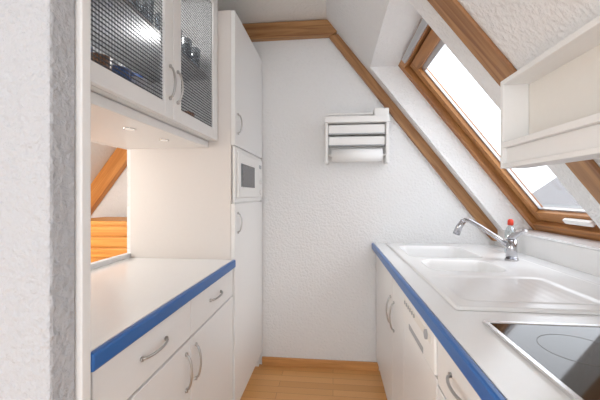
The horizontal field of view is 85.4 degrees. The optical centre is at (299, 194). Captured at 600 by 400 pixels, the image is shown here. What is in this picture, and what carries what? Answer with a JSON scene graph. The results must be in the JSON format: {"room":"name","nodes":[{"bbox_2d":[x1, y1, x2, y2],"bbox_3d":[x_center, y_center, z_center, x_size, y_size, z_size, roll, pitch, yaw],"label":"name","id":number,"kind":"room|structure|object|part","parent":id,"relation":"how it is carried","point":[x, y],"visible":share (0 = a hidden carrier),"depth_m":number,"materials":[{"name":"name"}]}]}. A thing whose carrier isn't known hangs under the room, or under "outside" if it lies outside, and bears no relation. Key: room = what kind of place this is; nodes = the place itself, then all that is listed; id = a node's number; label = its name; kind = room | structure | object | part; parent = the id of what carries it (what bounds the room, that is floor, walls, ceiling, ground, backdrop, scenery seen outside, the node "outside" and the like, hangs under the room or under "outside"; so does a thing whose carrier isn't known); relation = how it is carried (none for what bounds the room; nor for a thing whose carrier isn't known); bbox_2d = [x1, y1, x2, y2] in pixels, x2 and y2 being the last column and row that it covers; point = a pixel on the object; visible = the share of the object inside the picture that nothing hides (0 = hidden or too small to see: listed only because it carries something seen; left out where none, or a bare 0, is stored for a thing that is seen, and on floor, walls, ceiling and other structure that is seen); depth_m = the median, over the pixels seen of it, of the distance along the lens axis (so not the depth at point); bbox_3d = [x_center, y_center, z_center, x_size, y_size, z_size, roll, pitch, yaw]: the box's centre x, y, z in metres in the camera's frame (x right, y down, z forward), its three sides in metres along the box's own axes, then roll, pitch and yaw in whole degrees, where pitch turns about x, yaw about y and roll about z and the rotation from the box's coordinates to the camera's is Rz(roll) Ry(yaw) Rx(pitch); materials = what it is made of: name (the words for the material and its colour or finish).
{"room":"kitchen","nodes":[
{"label":"kitchen","id":0,"kind":"room"},
{"bbox_2d":[0,0,74,399],"bbox_3d":[-0.797,0.170,0.665,0.680,2.140,0.062,0,0,6],"label":"wall partition","id":1,"kind":"structure","parent":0,"point":[37,37],"depth_m":0.61,"materials":[{"name":"white paint"}]},
{"bbox_2d":[91,142,116,182],"bbox_3d":[-1.934,-0.050,0.619,2.130,2.580,3.840,0,0,6],"label":"ceiling","id":2,"kind":"structure","parent":0,"point":[100,153],"depth_m":2.36,"materials":[{"name":"paint"}]},
{"bbox_2d":[91,148,126,214],"bbox_3d":[-1.627,0.075,2.486,1.429,1.650,0.059,0,0,6],"label":"beam","id":3,"kind":"structure","parent":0,"point":[116,164],"depth_m":2.44,"materials":[{"name":"brown wood"}]},
{"bbox_2d":[91,140,129,268],"bbox_3d":[-0.960,0.135,1.580,0.030,2.210,1.730,0,0,6],"label":"frame","id":4,"kind":"structure","parent":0,"point":[128,151],"depth_m":1.79,"materials":[{"name":"paint"}]},
{"bbox_2d":[91,0,217,140],"bbox_3d":[-0.648,-0.658,1.231,0.381,0.744,1.009,0,0,6],"label":"wall cabinet","id":5,"kind":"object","parent":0,"point":[172,45],"depth_m":1.24,"materials":[{"name":"white wood"}]},
{"bbox_3d":[-0.519,-0.658,0.980,0.003,0.634,0.398,0,0,6],"label":"door pane","id":6,"kind":"part","parent":5,"relation":"part of","materials":[{"name":"clear glass"}]},
{"bbox_3d":[-0.519,-0.313,0.980,0.020,0.055,0.398,0,0,6],"label":"door rail","id":7,"kind":"part","parent":5,"relation":"part of","materials":[{"name":"white laminate"}]},
{"bbox_2d":[93,52,193,116],"bbox_3d":[-0.626,-0.520,1.275,0.221,0.431,0.819,0,0,3],"label":"stacked dishes","id":8,"kind":"object","parent":5,"relation":"on","point":[94,53],"visible":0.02,"depth_m":1.00,"materials":[{"name":"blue ceramic"}]},
{"bbox_2d":[93,52,110,70],"bbox_3d":[-0.579,-0.349,0.933,0.072,0.090,0.072,0,0,6],"label":"cup","id":9,"kind":"object","parent":8,"relation":"on","point":[94,53],"depth_m":0.91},
{"bbox_2d":[113,65,129,81],"bbox_3d":[-0.570,-0.349,1.023,0.072,0.090,0.072,0,0,6],"label":"cup","id":10,"kind":"object","parent":8,"relation":"on","point":[117,67],"depth_m":1.00,"materials":[{"name":"blue ceramic"}]},
{"bbox_2d":[132,76,147,90],"bbox_3d":[-0.560,-0.349,1.112,0.072,0.090,0.072,0,0,6],"label":"cup","id":11,"kind":"object","parent":8,"relation":"on","point":[138,79],"depth_m":1.09,"materials":[{"name":"ceramic"}]},
{"bbox_2d":[93,0,202,81],"bbox_3d":[-0.674,-0.608,1.234,0.300,0.015,0.969,0,0,6],"label":"shelf","id":12,"kind":"object","parent":5,"relation":"attached to","point":[139,20],"depth_m":1.27,"materials":[{"name":"white wood"}]},
{"bbox_2d":[91,91,207,148],"bbox_3d":[-0.756,-0.265,1.236,0.444,0.038,1.022,0,0,6],"label":"panel","id":13,"kind":"object","parent":5,"relation":"attached to","point":[112,122],"visible":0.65,"depth_m":1.28,"materials":[{"name":"white laminate"}]},
{"bbox_3d":[-0.473,-0.420,1.209,0.029,0.127,0.008,0,0,6],"label":"door handle","id":14,"kind":"part","parent":5,"relation":"part of","materials":[{"name":"metal"}]},
{"bbox_3d":[-0.467,-0.420,1.269,0.029,0.127,0.008,0,0,6],"label":"door handle","id":15,"kind":"part","parent":5,"relation":"part of","materials":[{"name":"metal"}]},
{"bbox_3d":[-0.468,-0.313,1.479,0.020,0.055,0.352,0,0,6],"label":"door rail","id":16,"kind":"part","parent":5,"relation":"part of","materials":[{"name":"white laminate"}]},
{"bbox_3d":[-0.468,-0.658,1.479,0.003,0.634,0.352,0,0,6],"label":"door pane","id":17,"kind":"part","parent":5,"relation":"part of","materials":[{"name":"clear glass"}]},
{"bbox_2d":[218,0,326,23],"bbox_3d":[-0.438,-1.290,0.467,0.876,0.100,3.840,0,0,6],"label":"ceiling","id":18,"kind":"structure","parent":0,"point":[248,11],"depth_m":2.17,"materials":[{"name":"paint"}]},
{"bbox_2d":[91,38,500,370],"bbox_3d":[-0.460,-0.010,2.449,4.310,2.500,0.100,0,0,6],"label":"wall","id":19,"kind":"structure","parent":0,"point":[321,222],"depth_m":2.33,"materials":[{"name":"paint"}]},
{"bbox_2d":[242,19,336,41],"bbox_3d":[-0.250,-1.177,2.352,1.028,0.119,0.049,0,0,6],"label":"ceiling beam","id":20,"kind":"structure","parent":19,"relation":"attached to","point":[307,29],"depth_m":2.31,"materials":[{"name":"brown wood"}]},
{"bbox_2d":[262,356,378,370],"bbox_3d":[0.139,1.210,2.331,0.835,0.060,0.014,0,0,6],"label":"baseboard","id":21,"kind":"structure","parent":19,"relation":"attached to","point":[271,361],"depth_m":2.32,"materials":[{"name":"brown wood"}]},
{"bbox_2d":[325,108,389,164],"bbox_3d":[0.389,-0.400,2.242,0.430,0.370,0.138,0,0,6],"label":"holder","id":22,"kind":"object","parent":19,"relation":"attached to","point":[357,138],"visible":1,"depth_m":2.20,"materials":[{"name":"white plastic"}]},
{"bbox_3d":[0.395,-0.390,2.305,0.410,0.310,0.012,0,0,6],"label":"plate","id":23,"kind":"part","parent":22,"relation":"part of","materials":[{"name":"white plastic"}]},
{"bbox_2d":[325,112,389,125],"bbox_3d":[0.388,-0.521,2.236,0.430,0.062,0.126,0,0,6],"label":"shelf","id":24,"kind":"object","parent":22,"relation":"on","point":[377,118],"depth_m":2.18,"materials":[{"name":"white plastic"}]},
{"bbox_2d":[495,230,599,276],"bbox_3d":[1.203,0.287,0.903,0.012,0.104,2.640,0,0,6],"label":"backsplash","id":25,"kind":"structure","parent":19,"relation":"attached to","point":[578,258],"depth_m":1.58,"materials":[{"name":"white laminate"}]},
{"bbox_2d":[505,229,599,249],"bbox_3d":[1.437,0.229,1.656,0.315,0.014,0.862,0,0,6],"label":"window sill","id":26,"kind":"structure","parent":19,"relation":"attached to","point":[589,243],"depth_m":1.66,"materials":[{"name":"laminate"}]},
{"bbox_2d":[240,364,386,399],"bbox_3d":[-0.679,1.290,0.491,4.350,0.100,3.840,0,0,6],"label":"floor","id":27,"kind":"structure","parent":0,"point":[266,382],"depth_m":2.13,"materials":[{"name":"laminate"}]},
{"bbox_2d":[75,0,90,399],"bbox_3d":[-0.732,0.105,0.705,0.581,2.270,0.026,0,0,6],"label":"door frame","id":28,"kind":"structure","parent":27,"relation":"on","point":[82,7],"depth_m":0.67,"materials":[{"name":"white paint"}]},
{"bbox_2d":[91,217,126,262],"bbox_3d":[-1.247,0.703,2.245,0.505,1.075,0.385,0,0,6],"label":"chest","id":29,"kind":"object","parent":27,"relation":"on","point":[108,234],"visible":0.06,"depth_m":2.05,"materials":[{"name":"orange wood"}]},
{"bbox_3d":[-1.247,0.177,2.245,0.505,0.025,0.385,0,0,6],"label":"lid","id":30,"kind":"part","parent":29,"relation":"part of","materials":[{"name":"orange wood"}]},
{"bbox_2d":[91,301,192,399],"bbox_3d":[-0.698,0.809,0.983,0.593,0.862,0.493,0,0,6],"label":"base cabinet","id":31,"kind":"object","parent":27,"relation":"on","point":[157,366],"visible":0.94,"depth_m":0.95,"materials":[{"name":"white laminate"}]},
{"bbox_3d":[-0.417,0.450,0.955,0.028,0.008,0.136,0,0,6],"label":"drawer handle","id":32,"kind":"part","parent":31,"relation":"part of","materials":[{"name":"metal"}]},
{"bbox_3d":[-0.438,0.835,0.957,0.018,0.607,0.492,0,0,6],"label":"door","id":33,"kind":"part","parent":31,"relation":"part of","materials":[{"name":"white laminate"}]},
{"bbox_2d":[91,258,235,371],"bbox_3d":[-0.682,0.359,1.228,0.591,0.041,1.022,0,0,6],"label":"countertop","id":34,"kind":"structure","parent":31,"relation":"on","point":[130,297],"depth_m":1.13,"materials":[{"name":"laminate"}]},
{"bbox_3d":[-0.396,0.635,1.161,0.029,0.136,0.008,0,0,6],"label":"door handle","id":35,"kind":"part","parent":31,"relation":"part of","materials":[{"name":"metal"}]},
{"bbox_2d":[130,10,261,399],"bbox_3d":[-0.587,0.133,2.066,0.611,2.215,0.658,0,0,6],"label":"tall cabinet","id":36,"kind":"object","parent":27,"relation":"on","point":[181,206],"visible":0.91,"depth_m":1.75,"materials":[{"name":"laminate"}]},
{"bbox_3d":[-0.320,-0.619,2.039,0.022,0.710,0.655,0,0,6],"label":"door","id":37,"kind":"part","parent":36,"relation":"part of","materials":[{"name":"white laminate"}]},
{"bbox_3d":[-0.320,0.593,2.039,0.022,1.092,0.655,0,0,6],"label":"door","id":38,"kind":"part","parent":36,"relation":"part of","materials":[{"name":"white laminate"}]},
{"bbox_2d":[232,146,261,203],"bbox_3d":[-0.519,-0.109,2.059,0.451,0.314,0.650,0,0,6],"label":"microwave oven","id":39,"kind":"object","parent":36,"relation":"on","point":[246,167],"visible":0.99,"depth_m":1.89,"materials":[{"name":"white plastic"}]},
{"bbox_3d":[-0.312,-0.110,1.968,0.012,0.250,0.458,0,0,6],"label":"door","id":40,"kind":"part","parent":39,"relation":"part of","materials":[{"name":"white plastic"}]},
{"bbox_3d":[-0.282,-0.110,2.268,0.010,0.250,0.135,0,0,6],"label":"control panel","id":41,"kind":"part","parent":39,"relation":"part of","materials":[{"name":"white plastic"}]},
{"bbox_2d":[188,269,232,399],"bbox_3d":[-0.647,0.809,1.481,0.593,0.862,0.505,0,0,6],"label":"base cabinet","id":42,"kind":"object","parent":27,"relation":"on","point":[211,310],"visible":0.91,"depth_m":1.42,"materials":[{"name":"white laminate"}]},
{"bbox_3d":[-0.388,0.635,1.240,0.029,0.136,0.008,0,0,6],"label":"door handle","id":43,"kind":"part","parent":42,"relation":"part of","materials":[{"name":"metal"}]},
{"bbox_3d":[-0.387,0.455,1.455,0.018,0.137,0.504,0,0,6],"label":"drawer","id":44,"kind":"part","parent":42,"relation":"part of","materials":[{"name":"white laminate"}]},
{"bbox_3d":[-0.366,0.450,1.453,0.028,0.008,0.136,0,0,6],"label":"drawer handle","id":45,"kind":"part","parent":42,"relation":"part of","materials":[{"name":"metal"}]},
{"bbox_2d":[376,255,392,399],"bbox_3d":[0.777,0.813,1.939,0.606,0.854,0.633,0,0,6],"label":"base cabinet","id":46,"kind":"object","parent":27,"relation":"on","point":[384,280],"visible":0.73,"depth_m":1.90,"materials":[{"name":"white laminate"}]},
{"bbox_3d":[0.462,0.600,1.697,0.029,0.146,0.008,0,0,6],"label":"door handle","id":47,"kind":"part","parent":46,"relation":"part of","materials":[{"name":"metal"}]},
{"bbox_2d":[389,278,403,399],"bbox_3d":[0.731,0.813,1.488,0.606,0.854,0.266,0,0,6],"label":"base cabinet","id":48,"kind":"object","parent":27,"relation":"on","point":[398,322],"visible":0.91,"depth_m":1.52,"materials":[{"name":"white laminate"}]},
{"bbox_3d":[0.453,0.600,1.603,0.029,0.146,0.008,0,0,6],"label":"door handle","id":49,"kind":"part","parent":48,"relation":"part of","materials":[{"name":"metal"}]},
{"bbox_2d":[403,292,438,399],"bbox_3d":[0.702,0.812,1.134,0.592,0.855,0.436,0,0,6],"label":"dishwasher","id":50,"kind":"object","parent":27,"relation":"on","point":[420,343],"visible":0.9,"depth_m":1.13,"materials":[{"name":"white laminate"}]},
{"bbox_2d":[438,341,480,399],"bbox_3d":[0.644,0.809,0.626,0.606,0.862,0.574,0,0,6],"label":"base cabinet","id":51,"kind":"object","parent":27,"relation":"on","point":[453,385],"visible":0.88,"depth_m":0.82,"materials":[{"name":"white laminate"}]},
{"bbox_3d":[0.368,0.460,0.767,0.028,0.008,0.136,0,0,6],"label":"drawer handle","id":52,"kind":"part","parent":51,"relation":"part of","materials":[{"name":"metal"}]},
{"bbox_3d":[0.592,0.809,-0.011,0.580,0.862,0.696,0,0,6],"label":"base cabinet","id":53,"kind":"object","parent":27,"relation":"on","visible":0},
{"bbox_2d":[372,243,599,399],"bbox_3d":[0.785,0.359,0.945,0.829,0.041,2.638,0,0,6],"label":"countertop","id":54,"kind":"structure","parent":53,"relation":"on","point":[494,370],"depth_m":0.80,"materials":[{"name":"laminate"}]},
{"bbox_2d":[453,218,526,260],"bbox_3d":[1.007,0.230,1.732,0.074,0.203,0.366,0,0,-39],"label":"kitchen faucet","id":55,"kind":"object","parent":54,"relation":"on","point":[510,243],"visible":1,"depth_m":1.66,"materials":[{"name":"silver metal"}]},
{"bbox_3d":[0.990,0.200,1.746,0.028,0.143,0.245,0,0,-44],"label":"spout","id":56,"kind":"part","parent":55,"relation":"part of","materials":[{"name":"silver metal"}]},
{"bbox_3d":[1.078,0.202,1.622,0.043,0.072,0.104,0,0,-1],"label":"lever","id":57,"kind":"part","parent":55,"relation":"part of","materials":[{"name":"silver metal"}]},
{"bbox_2d":[386,243,599,314],"bbox_3d":[0.837,0.412,1.576,0.623,0.165,1.305,0,0,6],"label":"sink","id":58,"kind":"object","parent":54,"relation":"in","point":[474,277],"visible":0.97,"depth_m":1.26,"materials":[{"name":"white ceramic"}]},
{"bbox_2d":[504,219,513,247],"bbox_3d":[1.216,0.239,1.877,0.061,0.200,0.061,0,0,6],"label":"soap bottle","id":59,"kind":"object","parent":54,"relation":"on","point":[510,221],"visible":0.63,"depth_m":1.87,"materials":[{"name":"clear plastic"}]},
{"bbox_2d":[482,320,599,399],"bbox_3d":[0.720,0.335,0.548,0.538,0.008,0.575,0,0,6],"label":"cooktop","id":60,"kind":"object","parent":54,"relation":"in","point":[567,355],"visible":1,"depth_m":0.70,"materials":[{"name":"black glass"}]},
{"bbox_3d":[0.748,0.335,0.827,0.512,0.008,0.013,0,0,6],"label":"steel frame","id":61,"kind":"part","parent":60,"relation":"part of","materials":[{"name":"silver metal"}]},
{"bbox_2d":[329,34,497,240],"bbox_3d":[0.797,-0.413,2.253,1.187,1.446,0.034,0,0,6],"label":"beam","id":62,"kind":"structure","parent":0,"point":[398,116],"depth_m":2.24,"materials":[{"name":"brown wood"}]},
{"bbox_2d":[326,0,599,276],"bbox_3d":[0.801,-0.445,0.341,1.615,1.790,3.840,0,0,6],"label":"ceiling","id":63,"kind":"structure","parent":0,"point":[379,33],"depth_m":1.60,"materials":[{"name":"paint"}]},
{"bbox_2d":[398,19,599,240],"bbox_3d":[1.090,-0.335,1.717,0.958,1.188,0.816,0,0,6],"label":"window","id":64,"kind":"structure","parent":63,"relation":"attached to","point":[563,221],"depth_m":2.01,"materials":[{"name":"brown wood"}]},
{"bbox_2d":[402,18,427,62],"bbox_3d":[0.620,-0.834,1.739,0.034,0.036,0.566,0,0,6],"label":"bar","id":65,"kind":"object","parent":64,"relation":"attached to","point":[423,24],"visible":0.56,"depth_m":1.73,"materials":[{"name":"metal"}]},
{"bbox_3d":[1.117,-0.351,2.099,0.934,1.157,0.050,0,0,6],"label":"frame stile","id":66,"kind":"part","parent":64,"relation":"part of","materials":[{"name":"brown wood"}]},
{"bbox_3d":[1.109,-0.356,2.031,0.812,1.022,0.055,0,0,6],"label":"sash stile","id":67,"kind":"part","parent":64,"relation":"part of","materials":[{"name":"brown wood"}]},
{"bbox_2d":[424,69,540,208],"bbox_3d":[1.110,-0.359,1.997,0.703,0.897,0.012,0,0,6],"label":"seal","id":68,"kind":"object","parent":64,"relation":"attached to","point":[426,71],"visible":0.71,"depth_m":1.99,"materials":[{"name":"rubber"}]},
{"bbox_3d":[1.403,0.137,1.638,0.032,0.033,0.190,0,0,6],"label":"sash handle","id":69,"kind":"part","parent":64,"relation":"part of","materials":[{"name":"white plastic"}]},
{"bbox_2d":[427,0,599,203],"bbox_3d":[0.639,-0.500,1.126,1.159,1.470,0.110,0,0,6],"label":"rafter","id":70,"kind":"object","parent":63,"relation":"attached to","point":[452,12],"visible":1,"depth_m":1.11,"materials":[{"name":"brown wood"}]},
{"bbox_2d":[500,15,599,168],"bbox_3d":[0.654,-0.228,0.649,0.094,0.284,0.824,0,0,6],"label":"wall shelf","id":71,"kind":"object","parent":63,"relation":"attached to","point":[550,106],"visible":1,"depth_m":0.87,"materials":[{"name":"white laminate"}]},
{"bbox_3d":[0.694,-0.228,1.051,0.080,0.284,0.016,0,0,6],"label":"panel","id":72,"kind":"part","parent":71,"relation":"part of","materials":[{"name":"white laminate"}]},
{"bbox_3d":[0.697,-0.223,0.645,0.008,0.266,0.824,0,0,6],"label":"panel","id":73,"kind":"part","parent":71,"relation":"part of","materials":[{"name":"white wood"}]},
{"label":"outside","id":74,"kind":"structure","parent":0,"visible":0},
{"bbox_2d":[541,204,582,208],"bbox_3d":[18.327,3.300,12.211,5.400,5.400,24.000,0,0,6],"label":"facade","id":75,"kind":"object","parent":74,"point":[543,205],"visible":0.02,"depth_m":20.36,"materials":[{"name":"white paint"}]},
{"bbox_2d":[532,177,579,205],"bbox_3d":[18.327,-0.450,12.211,6.000,2.100,24.800,0,0,6],"label":"tiled roof","id":76,"kind":"structure","parent":75,"relation":"on","point":[552,192],"depth_m":22.15,"materials":[{"name":"tile"}]}
]}

